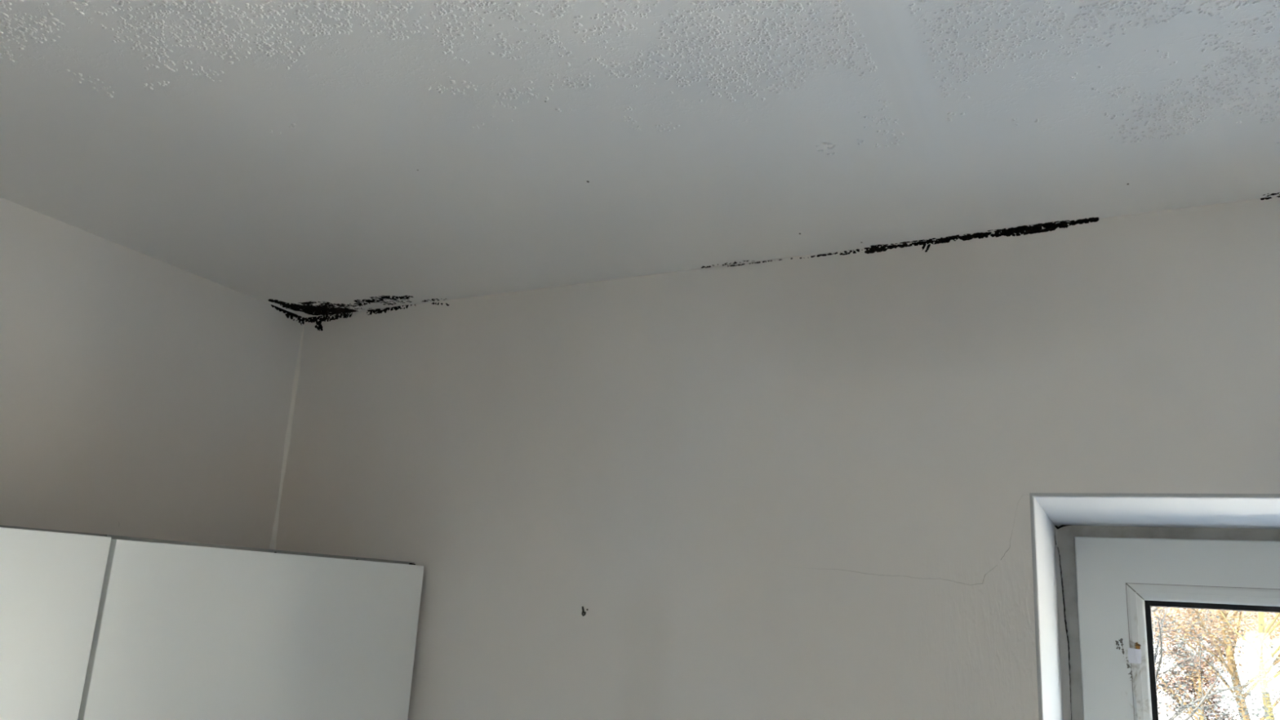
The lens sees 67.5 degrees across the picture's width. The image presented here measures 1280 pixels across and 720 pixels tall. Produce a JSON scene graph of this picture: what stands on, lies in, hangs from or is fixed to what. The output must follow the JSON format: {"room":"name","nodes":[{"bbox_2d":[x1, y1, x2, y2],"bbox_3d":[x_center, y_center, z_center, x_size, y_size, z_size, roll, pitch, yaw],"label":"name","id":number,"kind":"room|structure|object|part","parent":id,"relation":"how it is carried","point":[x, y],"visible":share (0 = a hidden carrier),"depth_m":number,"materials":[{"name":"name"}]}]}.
{"room":"kitchen","nodes":[
{"label":"kitchen","id":0,"kind":"room"},
{"bbox_2d":[0,197,304,549],"bbox_3d":[-1.608,0.681,-0.007,0.322,2.555,3.600,-4,-16,26],"label":"wall","id":1,"kind":"structure","parent":0,"point":[142,395],"depth_m":1.46,"materials":[{"name":"paint"}]},
{"bbox_2d":[0,524,111,719],"bbox_3d":[-0.879,0.469,0.773,0.343,0.704,0.600,-4,-16,26],"label":"upper cabinet","id":2,"kind":"object","parent":1,"relation":"attached to","point":[51,581],"visible":1,"depth_m":0.97,"materials":[{"name":"grey laminate"}]},
{"bbox_2d":[77,534,424,719],"bbox_3d":[-0.628,0.606,1.267,0.343,0.704,0.530,-4,-16,26],"label":"upper cabinet","id":3,"kind":"object","parent":1,"relation":"attached to","point":[184,630],"visible":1,"depth_m":1.20,"materials":[{"name":"grey laminate"}]},
{"bbox_2d":[0,0,1279,317],"bbox_3d":[0.129,-0.764,-0.348,3.900,0.412,4.240,-4,-16,26],"label":"ceiling","id":4,"kind":"structure","parent":0,"point":[344,152],"depth_m":1.03,"materials":[{"name":"paint"}]},
{"bbox_2d":[275,195,1279,719],"bbox_3d":[0.883,1.061,0.957,3.900,2.565,0.440,-4,-16,26],"label":"wall","id":5,"kind":"structure","parent":0,"point":[797,488],"depth_m":1.30,"materials":[{"name":"paint"}]},
{"bbox_2d":[269,324,304,550],"bbox_3d":[-0.647,0.408,1.655,0.017,1.000,0.010,-4,-16,26],"label":"trim","id":6,"kind":"structure","parent":5,"relation":"attached to","point":[287,439],"depth_m":1.72,"materials":[{"name":"white"}]},
{"bbox_2d":[267,295,448,330],"bbox_3d":[-0.499,-0.089,1.662,0.334,0.036,0.107,-4,-16,26],"label":"mold","id":7,"kind":"object","parent":5,"relation":"attached to","point":[320,309],"depth_m":1.72,"materials":[{"name":"black"}]},
{"bbox_2d":[581,606,587,616],"bbox_3d":[-0.080,0.362,1.382,0.008,0.014,0.010,-4,-16,26],"label":"wall hook","id":8,"kind":"object","parent":5,"relation":"attached to","point":[583,610],"visible":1,"depth_m":1.38,"materials":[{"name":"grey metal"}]},
{"bbox_2d":[701,217,1098,268],"bbox_3d":[0.332,-0.153,1.314,0.540,0.022,0.011,-4,-16,26],"label":"mold","id":9,"kind":"object","parent":5,"relation":"attached to","point":[1050,226],"depth_m":1.26,"materials":[{"name":"black"}]},
{"bbox_2d":[1029,493,1279,719],"bbox_3d":[1.335,0.929,0.761,1.812,1.584,0.436,-4,-16,26],"label":"trim","id":10,"kind":"structure","parent":5,"relation":"attached to","point":[1242,511],"depth_m":1.21,"materials":[{"name":"grey paint"}]},
{"bbox_2d":[1053,524,1279,719],"bbox_3d":[1.402,0.966,0.894,1.802,1.574,0.118,-4,-16,26],"label":"window","id":11,"kind":"structure","parent":5,"relation":"in","point":[1112,577],"depth_m":1.39,"materials":[{"name":"plastic"}]},
{"bbox_2d":[1115,638,1141,678],"bbox_3d":[0.702,0.431,1.377,0.035,0.061,0.012,-4,-16,26],"label":"remains","id":12,"kind":"object","parent":11,"relation":"attached to","point":[1134,654],"visible":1,"depth_m":1.38,"materials":[{"name":"white plastic"}]},
{"bbox_3d":[0.711,0.425,1.377,0.018,0.021,0.006,-4,-16,26],"label":"plate","id":13,"kind":"part","parent":12,"relation":"part of","materials":[{"name":"white plastic"}]},
{"bbox_2d":[1260,192,1279,199],"bbox_3d":[0.742,-0.192,1.115,0.034,0.004,0.012,-4,-16,26],"label":"mold","id":14,"kind":"object","parent":5,"relation":"attached to","point":[1269,197],"depth_m":1.12,"materials":[{"name":"black"}]},
{"label":"outside","id":15,"kind":"structure","parent":0,"visible":0},
{"bbox_3d":[7.705,11.395,5.922,150.000,0.300,200.000,-4,-16,26],"label":"ground","id":16,"kind":"structure","parent":15,"visible":0},
{"bbox_2d":[1152,606,1260,719],"bbox_3d":[20.171,13.875,34.786,5.589,10.198,5.423,-4,-16,26],"label":"tree","id":17,"kind":"object","parent":16,"relation":"on","point":[1206,684],"visible":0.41,"depth_m":35.39,"materials":[{"name":"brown plant"}]},
{"bbox_2d":[1151,606,1279,719],"bbox_3d":[7.291,7.361,13.924,6.337,11.322,5.013,13,-17,-34],"label":"tree","id":18,"kind":"object","parent":16,"relation":"on","point":[1160,637],"visible":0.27,"depth_m":14.37,"materials":[{"name":"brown plant"}]},
{"bbox_2d":[1151,606,1279,719],"bbox_3d":[18.036,7.747,28.778,9.574,18.978,10.858,14,-18,-38],"label":"autumn tree","id":19,"kind":"object","parent":16,"relation":"on","point":[1229,653],"visible":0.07,"depth_m":28.19,"materials":[{"name":"yellow plant"}]},
{"bbox_2d":[1151,606,1279,719],"bbox_3d":[34.144,15.839,52.503,45.000,16.500,15.000,-4,-16,26],"label":"sky","id":20,"kind":"structure","parent":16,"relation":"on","point":[1251,655],"depth_m":46.97,"materials":[{"name":"white"}]},
{"bbox_3d":[28.522,15.596,47.269,0.919,0.802,0.025,-4,-16,26],"label":"pane","id":21,"kind":"part","parent":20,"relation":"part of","materials":[{"name":"white"}]},
{"bbox_2d":[1219,609,1279,719],"bbox_3d":[13.831,7.612,20.638,4.407,14.817,5.525,-4,-16,26],"label":"tree","id":22,"kind":"object","parent":16,"relation":"on","point":[1260,618],"visible":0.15,"depth_m":20.64,"materials":[{"name":"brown plant"}]}
]}

